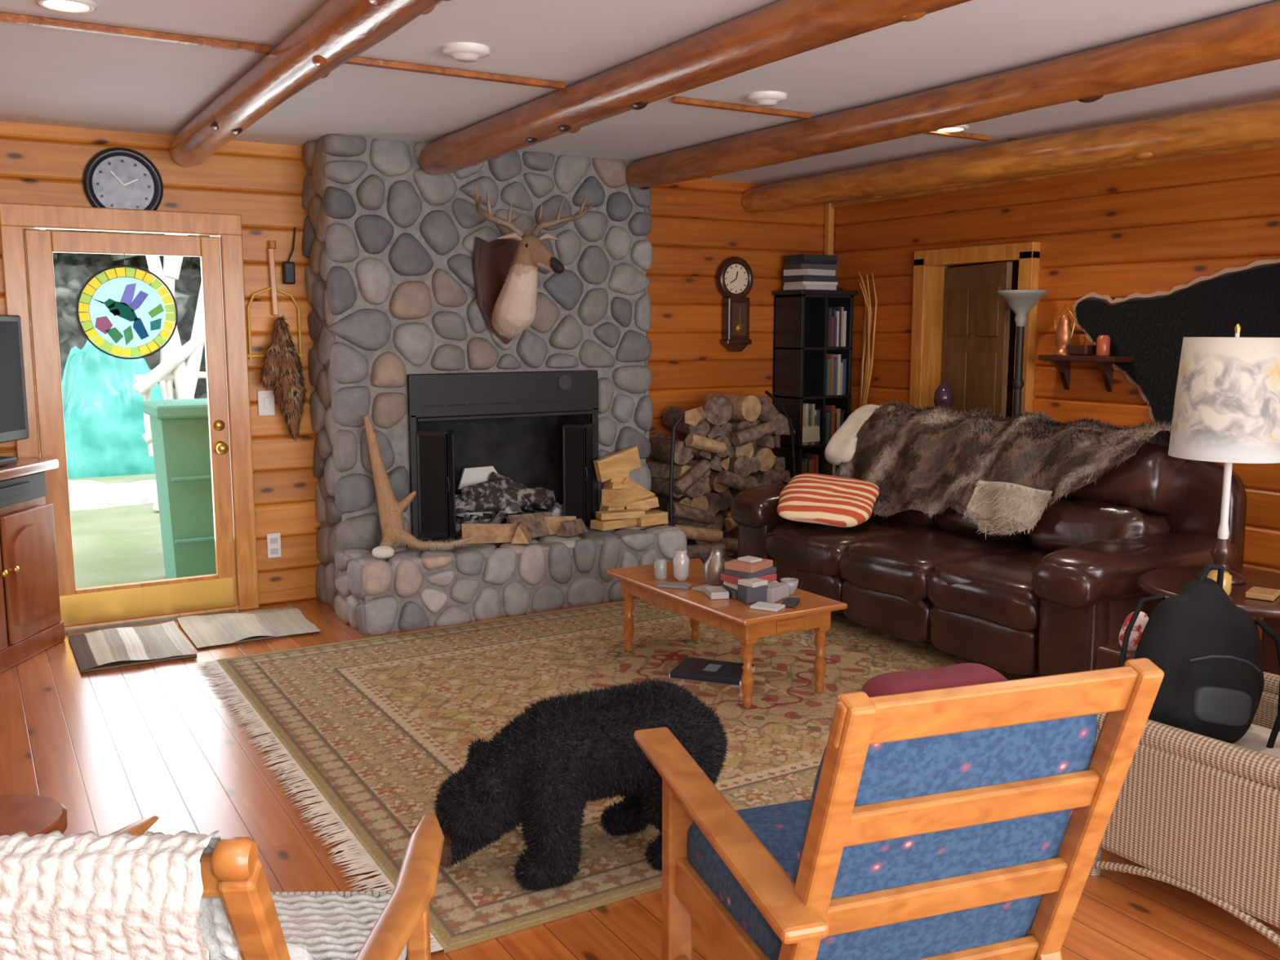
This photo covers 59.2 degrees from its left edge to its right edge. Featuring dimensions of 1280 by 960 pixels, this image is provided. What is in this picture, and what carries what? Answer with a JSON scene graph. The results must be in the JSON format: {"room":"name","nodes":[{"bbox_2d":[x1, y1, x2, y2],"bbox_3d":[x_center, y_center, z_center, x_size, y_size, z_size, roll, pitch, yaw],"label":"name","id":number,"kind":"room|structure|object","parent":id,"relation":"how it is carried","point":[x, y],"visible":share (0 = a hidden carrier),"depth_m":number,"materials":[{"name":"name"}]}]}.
{"room":"cabin living room","nodes":[
{"label":"cabin living room","id":0,"kind":"room"},
{"bbox_2d":[0,121,825,604],"bbox_3d":[-1.636,-0.602,6.571,7.200,2.540,0.158,-5,9,-31],"label":"wall","id":1,"kind":"structure","parent":0,"point":[698,224],"depth_m":6.37,"materials":[{"name":"brown wood"}]},
{"bbox_2d":[82,146,163,210],"bbox_3d":[-2.624,-1.498,5.730,0.376,0.376,0.040,-5,9,-31],"label":"wall clock","id":2,"kind":"object","parent":1,"relation":"attached to","point":[116,177],"visible":1,"depth_m":5.73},
{"bbox_2d":[0,202,259,610],"bbox_3d":[-2.631,-0.315,5.900,1.130,2.150,0.095,-5,9,-31],"label":"trim","id":3,"kind":"structure","parent":1,"relation":"attached to","point":[14,217],"depth_m":5.96,"materials":[{"name":"brown wood"}]},
{"bbox_2d":[24,229,237,627],"bbox_3d":[-2.611,-0.260,5.865,0.910,2.010,0.127,-5,9,-31],"label":"door","id":4,"kind":"structure","parent":1,"relation":"in","point":[151,598],"depth_m":5.87,"materials":[{"name":"brown wood"}]},
{"bbox_2d":[75,253,177,359],"bbox_3d":[-2.624,-0.889,5.773,0.479,0.540,0.020,-5,9,-31],"label":"suncatcher","id":5,"kind":"object","parent":4,"relation":"attached to","point":[126,312],"visible":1,"depth_m":5.77,"materials":[{"name":"multicoloured glass"}]},
{"bbox_2d":[257,390,275,416],"bbox_3d":[-2.065,-0.425,6.228,0.090,0.140,0.022,-5,9,-31],"label":"light switch","id":6,"kind":"object","parent":1,"relation":"attached to","point":[265,398],"visible":0.9,"depth_m":6.22,"materials":[{"name":"white plastic"}]},
{"bbox_2d":[266,532,281,558],"bbox_3d":[-2.059,0.367,6.339,0.075,0.140,0.020,-5,9,-31],"label":"wall outlet","id":7,"kind":"object","parent":1,"relation":"attached to","point":[273,540],"visible":1,"depth_m":6.33,"materials":[{"name":"white plastic"}]},
{"bbox_2d":[246,240,302,362],"bbox_3d":[-2.012,-0.973,6.164,0.310,0.662,0.045,-5,9,-31],"label":"saw","id":8,"kind":"object","parent":1,"relation":"attached to","point":[272,244],"visible":0.94,"depth_m":6.14,"materials":[{"name":"brown wood"}]},
{"bbox_2d":[258,313,308,440],"bbox_3d":[-1.948,-0.552,6.148,0.276,0.713,0.193,-5,9,-31],"label":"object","id":9,"kind":"object","parent":1,"relation":"hanging from","point":[282,367],"visible":1,"depth_m":6.11,"materials":[{"name":"fur"}]},
{"bbox_2d":[281,226,296,284],"bbox_3d":[-1.919,-1.232,6.183,0.084,0.311,0.060,-5,9,-31],"label":"security sensor","id":10,"kind":"object","parent":1,"relation":"attached to","point":[287,268],"visible":1,"depth_m":6.17,"materials":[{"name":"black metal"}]},
{"bbox_2d":[715,256,753,351],"bbox_3d":[0.662,-1.204,7.726,0.300,0.645,0.090,-5,9,-31],"label":"wall clock","id":11,"kind":"object","parent":1,"relation":"attached to","point":[734,275],"visible":1,"depth_m":7.70,"materials":[{"name":"brown wood"}]},
{"bbox_2d":[823,203,834,255],"bbox_3d":[1.360,-1.718,8.110,0.050,0.660,0.050,-5,9,-31],"label":"trim","id":12,"kind":"structure","parent":1,"relation":"attached to","point":[829,211],"depth_m":8.08,"materials":[{"name":"brown wood"}]},
{"bbox_2d":[0,0,1279,184],"bbox_3d":[0.468,-1.429,2.818,7.360,0.100,8.510,-5,9,-31],"label":"ceiling","id":13,"kind":"structure","parent":0,"point":[49,76],"depth_m":4.34,"materials":[{"name":"white paint"}]},
{"bbox_2d":[35,0,97,13],"bbox_3d":[-1.755,-1.456,3.449,0.170,0.014,0.170,-5,9,-31],"label":"recessed light","id":14,"kind":"object","parent":13,"relation":"in","point":[62,6],"visible":1,"depth_m":3.45,"materials":[{"name":"white plastic"}]},
{"bbox_2d":[169,0,450,167],"bbox_3d":[-0.253,-1.236,2.395,0.204,0.191,8.111,-5,9,-31],"label":"log beam","id":15,"kind":"structure","parent":13,"relation":"attached to","point":[340,31],"depth_m":3.73,"materials":[{"name":"brown wood"}]},
{"bbox_2d":[441,42,489,62],"bbox_3d":[-0.621,-1.520,4.024,0.170,0.042,0.170,-5,9,-31],"label":"smoke detector","id":16,"kind":"object","parent":13,"relation":"attached to","point":[468,52],"visible":1,"depth_m":3.98,"materials":[{"name":"white plastic"}]},
{"bbox_2d":[0,12,1017,141],"bbox_3d":[-0.534,-1.585,4.456,7.060,0.023,0.040,-5,9,-31],"label":"trim","id":17,"kind":"structure","parent":13,"relation":"attached to","point":[6,17],"depth_m":4.19,"materials":[{"name":"brown wood"}]},
{"bbox_2d":[418,0,971,175],"bbox_3d":[0.861,-1.287,2.806,0.207,0.204,7.671,-5,9,-31],"label":"log beam","id":18,"kind":"structure","parent":13,"relation":"attached to","point":[780,29],"depth_m":3.87,"materials":[{"name":"brown wood"}]},
{"bbox_2d":[746,91,786,106],"bbox_3d":[0.544,-1.629,4.835,0.170,0.042,0.170,-5,9,-31],"label":"smoke detector","id":19,"kind":"object","parent":13,"relation":"attached to","point":[764,99],"visible":1,"depth_m":4.79,"materials":[{"name":"white plastic"}]},
{"bbox_2d":[935,124,968,132],"bbox_3d":[1.546,-1.747,5.604,0.170,0.014,0.170,-5,9,-31],"label":"recessed light","id":20,"kind":"object","parent":13,"relation":"in","point":[962,127],"visible":0.71,"depth_m":5.59,"materials":[{"name":"white plastic"}]},
{"bbox_2d":[625,0,1279,190],"bbox_3d":[1.947,-1.379,3.477,0.202,0.196,7.711,-5,9,-31],"label":"log beam","id":21,"kind":"structure","parent":13,"relation":"attached to","point":[1250,36],"depth_m":4.29,"materials":[{"name":"brown wood"}]},
{"bbox_2d":[742,97,1279,213],"bbox_3d":[2.862,-1.442,4.284,0.216,0.212,8.151,-5,9,-31],"label":"log beam","id":22,"kind":"structure","parent":13,"relation":"attached to","point":[1255,122],"depth_m":5.60,"materials":[{"name":"brown wood"}]},
{"bbox_2d":[0,597,1279,959],"bbox_3d":[1.230,1.136,3.627,9.140,0.120,8.510,-5,9,-31],"label":"floor","id":23,"kind":"structure","parent":0,"point":[118,748],"depth_m":3.79,"materials":[{"name":"brown wood"}]},
{"bbox_2d":[0,458,65,672],"bbox_3d":[-3.112,0.410,5.144,0.505,0.915,0.960,0,8,2],"label":"tv cabinet","id":24,"kind":"object","parent":23,"relation":"on","point":[31,623],"visible":0.98,"depth_m":5.30,"materials":[{"name":"brown wood"}]},
{"bbox_2d":[0,315,29,466],"bbox_3d":[-3.046,-0.397,5.069,0.220,0.690,0.900,0,8,2],"label":"television","id":25,"kind":"object","parent":24,"relation":"on","point":[14,424],"visible":1,"depth_m":5.38,"materials":[{"name":"black plastic"}]},
{"bbox_2d":[0,794,67,837],"bbox_3d":[-1.709,1.029,2.963,0.380,0.270,0.380,-5,9,-31],"label":"wooden stool","id":26,"kind":"object","parent":23,"relation":"on","point":[33,815],"visible":0.38,"depth_m":3.00,"materials":[{"name":"brown wood"}]},
{"bbox_2d":[67,620,198,672],"bbox_3d":[-2.491,0.799,5.512,0.500,0.041,0.719,-5,9,-31],"label":"door mat","id":27,"kind":"object","parent":23,"relation":"on","point":[115,647],"visible":1,"depth_m":5.45,"materials":[{"name":"fabric"}]},
{"bbox_2d":[0,813,444,959],"bbox_3d":[-0.675,0.836,1.802,0.652,0.963,1.028,0,8,-1],"label":"rocking chair","id":28,"kind":"object","parent":23,"relation":"on","point":[127,893],"visible":1,"depth_m":1.31,"materials":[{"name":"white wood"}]},
{"bbox_2d":[0,830,237,959],"bbox_3d":[-0.721,0.696,1.413,0.441,0.583,0.220,0,8,-1],"label":"knit blanket","id":29,"kind":"object","parent":28,"relation":"on","point":[87,895],"depth_m":1.29,"materials":[{"name":"fabric"}]},
{"bbox_2d":[228,890,406,959],"bbox_3d":[-0.677,0.800,1.922,0.508,0.280,0.587,0,8,-1],"label":"seat cushion","id":30,"kind":"object","parent":28,"relation":"on","point":[320,925],"depth_m":2.00,"materials":[{"name":"fabric"}]},
{"bbox_2d":[177,606,320,648],"bbox_3d":[-2.044,0.753,5.873,0.600,0.036,0.601,-5,9,-31],"label":"door mat","id":31,"kind":"object","parent":23,"relation":"on","point":[209,630],"visible":1,"depth_m":5.86,"materials":[{"name":"fabric"}]},
{"bbox_2d":[302,133,686,635],"bbox_3d":[-0.780,-0.586,6.450,2.047,2.564,0.974,-5,9,-31],"label":"stone fireplace","id":32,"kind":"object","parent":23,"relation":"on","point":[483,429],"visible":0.87,"depth_m":6.25,"materials":[{"name":"grey stone"}]},
{"bbox_2d":[363,413,476,558],"bbox_3d":[-1.194,0.014,6.020,0.577,0.747,0.348,-5,9,-31],"label":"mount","id":33,"kind":"object","parent":32,"relation":"on","point":[390,511],"visible":1,"depth_m":6.01,"materials":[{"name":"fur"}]},
{"bbox_2d":[461,511,587,543],"bbox_3d":[-0.628,0.260,6.315,0.772,0.130,0.329,-5,9,-31],"label":"wood","id":34,"kind":"object","parent":32,"relation":"on","point":[518,528],"visible":0.98,"depth_m":6.30,"materials":[{"name":"brown wood"}]},
{"bbox_2d":[472,185,594,344],"bbox_3d":[-0.644,-1.151,6.156,0.664,0.819,0.566,-5,9,-31],"label":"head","id":35,"kind":"object","parent":32,"relation":"attached to","point":[505,269],"visible":1,"depth_m":6.15},
{"bbox_2d":[590,446,667,530],"bbox_3d":[-0.089,0.040,6.772,0.484,0.464,0.239,-5,9,-31],"label":"firewood","id":36,"kind":"object","parent":32,"relation":"on","point":[624,503],"visible":1,"depth_m":6.75,"materials":[{"name":"beige wood"}]},
{"bbox_2d":[193,598,1029,953],"bbox_3d":[0.320,0.885,4.987,3.875,0.013,2.915,-5,9,-31],"label":"oriental rug","id":37,"kind":"object","parent":23,"relation":"on","point":[375,726],"visible":0.42,"depth_m":4.54,"materials":[{"name":"fabric"}]},
{"bbox_2d":[431,677,729,893],"bbox_3d":[-0.178,0.860,3.275,0.914,0.544,0.438,-2,8,-15],"label":"bear cub","id":38,"kind":"object","parent":37,"relation":"on","point":[542,770],"visible":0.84,"depth_m":3.15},
{"bbox_2d":[669,657,755,685],"bbox_3d":[0.325,0.855,5.048,0.330,0.030,0.240,3,8,21],"label":"hardcover book","id":39,"kind":"object","parent":37,"relation":"on","point":[691,668],"visible":0.95,"depth_m":4.99,"materials":[{"name":"black paper"}]},
{"bbox_2d":[606,558,847,708],"bbox_3d":[0.354,0.666,5.070,0.540,0.394,1.110,-5,9,-31],"label":"coffee table","id":40,"kind":"object","parent":37,"relation":"on","point":[735,617],"visible":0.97,"depth_m":4.75,"materials":[{"name":"brown wood"}]},
{"bbox_2d":[653,548,688,581],"bbox_3d":[0.146,0.384,5.157,0.168,0.140,0.075,4,9,26],"label":"glass candle jar","id":41,"kind":"object","parent":40,"relation":"on","point":[681,559],"visible":1,"depth_m":5.12,"materials":[{"name":"grey"}]},
{"bbox_2d":[657,582,713,592],"bbox_3d":[0.240,0.472,4.983,0.324,0.012,0.129,5,9,30],"label":"loose papers","id":42,"kind":"object","parent":40,"relation":"on","point":[664,584],"visible":0.75,"depth_m":4.99,"materials":[{"name":"grey paper"}]},
{"bbox_2d":[697,546,733,586],"bbox_3d":[0.348,0.384,5.062,0.120,0.165,0.262,-5,9,-31],"label":"teapot","id":43,"kind":"object","parent":40,"relation":"on","point":[714,565],"visible":0.77,"depth_m":5.03,"materials":[{"name":"grey metal"}]},
{"bbox_2d":[704,555,789,604],"bbox_3d":[0.454,0.422,4.809,0.311,0.158,0.297,-5,9,-31],"label":"books","id":44,"kind":"object","parent":40,"relation":"on","point":[749,580],"visible":0.99,"depth_m":4.78,"materials":[{"name":"grey paper"}]},
{"bbox_2d":[750,596,799,612],"bbox_3d":[0.571,0.512,4.672,0.159,0.016,0.212,4,9,29],"label":"book","id":45,"kind":"object","parent":40,"relation":"on","point":[792,602],"visible":1,"depth_m":4.63,"materials":[{"name":"white paper"}]},
{"bbox_2d":[780,577,798,594],"bbox_3d":[0.647,0.461,4.884,0.080,0.060,0.079,-5,9,-31],"label":"cup","id":46,"kind":"object","parent":40,"relation":"on","point":[793,582],"visible":0.62,"depth_m":4.86,"materials":[{"name":"white ceramic"}]},
{"bbox_2d":[730,400,1246,677],"bbox_3d":[1.677,0.197,5.716,1.396,1.113,2.464,-5,9,-31],"label":"leather sofa","id":47,"kind":"object","parent":37,"relation":"on","point":[1021,544],"visible":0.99,"depth_m":5.32,"materials":[{"name":"leather"}]},
{"bbox_2d":[777,473,879,527],"bbox_3d":[1.013,0.105,6.097,0.520,0.128,0.559,6,25,17],"label":"striped throw pillow","id":48,"kind":"object","parent":47,"relation":"on","point":[811,498],"depth_m":5.99,"materials":[{"name":"red fabric"}]},
{"bbox_2d":[824,404,883,465],"bbox_3d":[1.311,-0.269,6.695,0.445,0.341,0.309,-5,9,-31],"label":"pillow","id":49,"kind":"object","parent":47,"relation":"on","point":[843,448],"depth_m":6.60,"materials":[{"name":"fabric"}]},
{"bbox_2d":[835,400,1171,539],"bbox_3d":[1.833,-0.077,5.862,0.895,0.608,1.926,-5,9,-31],"label":"fur throw","id":50,"kind":"object","parent":47,"relation":"on","point":[1033,476],"depth_m":5.53,"materials":[{"name":"brown fur"}]},
{"bbox_2d":[645,390,796,559],"bbox_3d":[0.574,0.003,7.355,1.158,1.170,0.779,-5,9,-31],"label":"firewood stack","id":51,"kind":"object","parent":23,"relation":"on","point":[697,478],"visible":0.7,"depth_m":7.21,"materials":[{"name":"brown wood"}]},
{"bbox_2d":[772,289,857,483],"bbox_3d":[1.229,-0.431,8.033,0.500,1.810,0.330,-5,9,-31],"label":"bookshelf","id":52,"kind":"object","parent":23,"relation":"on","point":[801,349],"visible":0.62,"depth_m":7.91,"materials":[{"name":"black wood"}]},
{"bbox_2d":[782,253,838,290],"bbox_3d":[1.185,-1.442,7.853,0.347,0.239,0.276,-5,9,-31],"label":"magazines","id":53,"kind":"object","parent":52,"relation":"on","point":[802,271],"visible":0.95,"depth_m":7.76,"materials":[{"name":"grey paper"}]},
{"bbox_2d":[801,306,846,475],"bbox_3d":[1.247,-0.397,8.001,0.394,1.650,0.191,-5,9,-31],"label":"books","id":54,"kind":"object","parent":52,"relation":"in","point":[836,366],"visible":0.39,"depth_m":7.92,"materials":[{"name":"grey paper"}]},
{"bbox_2d":[858,271,877,407],"bbox_3d":[1.540,-0.474,7.887,0.145,1.936,0.174,-2,8,-12],"label":"bundle","id":55,"kind":"object","parent":23,"relation":"on","point":[864,380],"visible":0.56,"depth_m":7.80,"materials":[{"name":"brown wood"}]},
{"bbox_2d":[634,657,1164,959],"bbox_3d":[0.452,0.751,2.295,0.721,0.972,0.897,-3,8,-19],"label":"armchair","id":56,"kind":"object","parent":23,"relation":"on","point":[964,811],"visible":1,"depth_m":1.98,"materials":[{"name":"brown wood"}]},
{"bbox_2d":[861,662,1007,697],"bbox_3d":[0.514,0.387,1.960,0.269,0.115,0.108,-3,8,-19],"label":"pillow","id":57,"kind":"object","parent":56,"relation":"on","point":[964,673],"depth_m":1.93,"materials":[{"name":"red fabric"}]},
{"bbox_2d":[933,382,953,408],"bbox_3d":[1.888,0.001,7.037,0.330,1.220,0.300,-5,9,-31],"label":"vase","id":58,"kind":"object","parent":23,"relation":"on","point":[944,395],"visible":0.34,"depth_m":6.92,"materials":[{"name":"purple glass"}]},
{"bbox_2d":[996,289,1048,418],"bbox_3d":[2.201,-0.216,6.609,0.280,1.765,0.280,-5,9,-31],"label":"torchiere floor lamp","id":59,"kind":"object","parent":23,"relation":"on","point":[1020,302],"visible":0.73,"depth_m":6.49,"materials":[{"name":"black metal"}]},
{"bbox_2d":[1096,611,1148,670],"bbox_3d":[1.570,0.745,3.611,0.160,0.660,0.160,-5,9,-31],"label":"magazine rack","id":60,"kind":"object","parent":23,"relation":"on","point":[1108,655],"visible":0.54,"depth_m":3.56,"materials":[{"name":"brown wood"}]},
{"bbox_2d":[1088,563,1279,947],"bbox_3d":[1.763,0.659,3.071,0.834,0.974,0.855,-5,9,-31],"label":"wicker armchair","id":61,"kind":"object","parent":23,"relation":"on","point":[1197,806],"visible":0.86,"depth_m":3.02,"materials":[{"name":"beige wicker"}]},
{"bbox_2d":[1232,724,1279,757],"bbox_3d":[1.749,0.821,3.117,0.560,0.100,0.600,-5,9,-31],"label":"seat cushion","id":62,"kind":"object","parent":61,"relation":"on","point":[1256,738],"depth_m":3.25,"materials":[{"name":"beige fabric"}]},
{"bbox_2d":[1137,566,1279,617],"bbox_3d":[2.238,0.681,4.243,0.700,0.582,0.700,-5,9,-31],"label":"round side table","id":63,"kind":"object","parent":23,"relation":"on","point":[1168,581],"visible":0.22,"depth_m":4.21,"materials":[{"name":"brown wood"}]},
{"bbox_2d":[1207,569,1231,595],"bbox_3d":[2.087,0.370,4.063,0.080,0.080,0.079,-5,9,-31],"label":"candle jar","id":64,"kind":"object","parent":63,"relation":"on","point":[1227,584],"visible":0.57,"depth_m":4.03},
{"bbox_2d":[1168,324,1279,584],"bbox_3d":[2.209,-0.099,4.227,0.414,0.965,0.414,-5,9,-31],"label":"table lamp","id":65,"kind":"object","parent":63,"relation":"on","point":[1226,410],"visible":0.91,"depth_m":4.05,"materials":[{"name":"white fabric"}]},
{"bbox_2d":[1244,586,1279,600],"bbox_3d":[2.325,0.407,4.010,0.347,0.021,0.149,1,8,5],"label":"notepad","id":66,"kind":"object","parent":63,"relation":"on","point":[1257,593],"visible":1,"depth_m":3.99,"materials":[{"name":"paper"}]},
{"bbox_2d":[1261,617,1279,675],"bbox_3d":[2.824,0.427,4.459,0.491,1.032,0.481,-5,9,-31],"label":"basket","id":67,"kind":"object","parent":23,"relation":"on","point":[1270,661],"visible":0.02,"depth_m":4.55,"materials":[{"name":"brown wood"}]},
{"bbox_2d":[948,262,1018,418],"bbox_3d":[2.956,-0.712,7.684,1.780,2.460,1.760,-5,9,-31],"label":"wall","id":68,"kind":"structure","parent":0,"point":[1015,265],"depth_m":8.53,"materials":[{"name":"brown wood"}]},
{"bbox_2d":[833,147,1279,641],"bbox_3d":[3.552,-0.369,4.836,0.158,2.540,8.230,-5,9,-31],"label":"wall","id":69,"kind":"structure","parent":0,"point":[1150,228],"depth_m":6.33,"materials":[{"name":"brown wood"}]},
{"bbox_2d":[909,241,1040,414],"bbox_3d":[2.130,-0.433,7.149,0.220,2.050,0.960,-5,9,-31],"label":"trim","id":70,"kind":"structure","parent":69,"relation":"attached to","point":[929,265],"depth_m":7.32,"materials":[{"name":"brown wood"}]},
{"bbox_2d":[941,261,1012,417],"bbox_3d":[2.069,-0.387,7.140,0.098,1.920,0.760,-2,8,-13],"label":"door","id":71,"kind":"structure","parent":69,"relation":"in","point":[976,319],"depth_m":7.00,"materials":[{"name":"brown wood"}]},
{"bbox_2d":[831,141,1279,208],"bbox_3d":[3.466,-1.546,4.625,0.042,0.130,8.130,-5,9,-31],"label":"trim","id":72,"kind":"structure","parent":69,"relation":"attached to","point":[1268,145],"depth_m":6.30,"materials":[{"name":"brown wood"}]},
{"bbox_2d":[1038,354,1133,391],"bbox_3d":[2.473,-0.591,6.265,0.185,0.200,0.500,-5,9,-31],"label":"wooden wall shelf","id":73,"kind":"object","parent":69,"relation":"attached to","point":[1062,363],"visible":0.96,"depth_m":6.22,"materials":[{"name":"brown wood"}]},
{"bbox_2d":[1053,304,1075,355],"bbox_3d":[2.394,-0.849,6.358,0.100,0.282,0.113,1,8,10],"label":"lantern","id":74,"kind":"object","parent":73,"relation":"on","point":[1064,334],"visible":0.95,"depth_m":6.33,"materials":[{"name":"brown metal"}]},
{"bbox_2d":[1068,344,1096,355],"bbox_3d":[2.461,-0.722,6.263,0.100,0.055,0.120,-5,9,-31],"label":"wooden box","id":75,"kind":"object","parent":73,"relation":"on","point":[1077,349],"visible":0.86,"depth_m":6.22,"materials":[{"name":"brown wood"}]},
{"bbox_2d":[1096,335,1111,355],"bbox_3d":[2.528,-0.734,6.149,0.070,0.110,0.069,-5,9,-31],"label":"candle jar","id":76,"kind":"object","parent":73,"relation":"on","point":[1103,342],"visible":1,"depth_m":6.12,"materials":[{"name":"orange glass"}]},
{"bbox_2d":[1072,258,1279,425],"bbox_3d":[3.162,-0.603,5.237,0.055,1.064,2.799,-5,9,-31],"label":"bear skin","id":77,"kind":"object","parent":69,"relation":"attached to","point":[1151,329],"depth_m":5.88,"materials":[{"name":"black"}]},
{"label":"outside","id":78,"kind":"structure","parent":0,"visible":0},
{"bbox_2d":[40,457,167,588],"bbox_3d":[-10.748,-2.578,32.328,65.000,0.180,53.430,-5,9,-31],"label":"ground","id":79,"kind":"structure","parent":78,"point":[119,544],"depth_m":8.80,"materials":[{"name":"green plant"}]},
{"bbox_2d":[67,479,156,511],"bbox_3d":[-4.769,0.108,11.815,5.325,0.238,2.331,-5,9,-31],"label":"gravel patch","id":80,"kind":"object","parent":79,"relation":"on","point":[83,494],"visible":0.27,"depth_m":11.17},
{"bbox_2d":[61,327,164,479],"bbox_3d":[-6.316,-0.975,13.404,1.424,1.694,1.500,-5,9,-31],"label":"tarp-covered woodpile","id":81,"kind":"object","parent":79,"relation":"on","point":[104,429],"visible":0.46,"depth_m":12.87,"materials":[{"name":"teal plastic"}]},
{"bbox_2d":[23,228,209,453],"bbox_3d":[-8.082,-4.419,18.932,13.966,9.157,7.678,-5,9,-31],"label":"tree line","id":82,"kind":"object","parent":79,"relation":"on","point":[72,271],"visible":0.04,"depth_m":17.00,"materials":[{"name":"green plant"}]},
{"bbox_2d":[132,234,217,510],"bbox_3d":[-4.080,-1.583,10.269,1.120,3.732,0.212,-6,10,-37],"label":"trunk","id":83,"kind":"object","parent":79,"relation":"on","point":[184,374],"visible":0.45,"depth_m":10.19,"materials":[{"name":"white wood"}]},
{"bbox_2d":[142,398,216,578],"bbox_3d":[-2.884,0.073,7.492,0.640,1.195,0.620,-5,9,-31],"label":"base cabinet","id":84,"kind":"object","parent":79,"relation":"on","point":[180,428],"visible":0.5,"depth_m":7.22,"materials":[{"name":"teal wood"}]}
]}

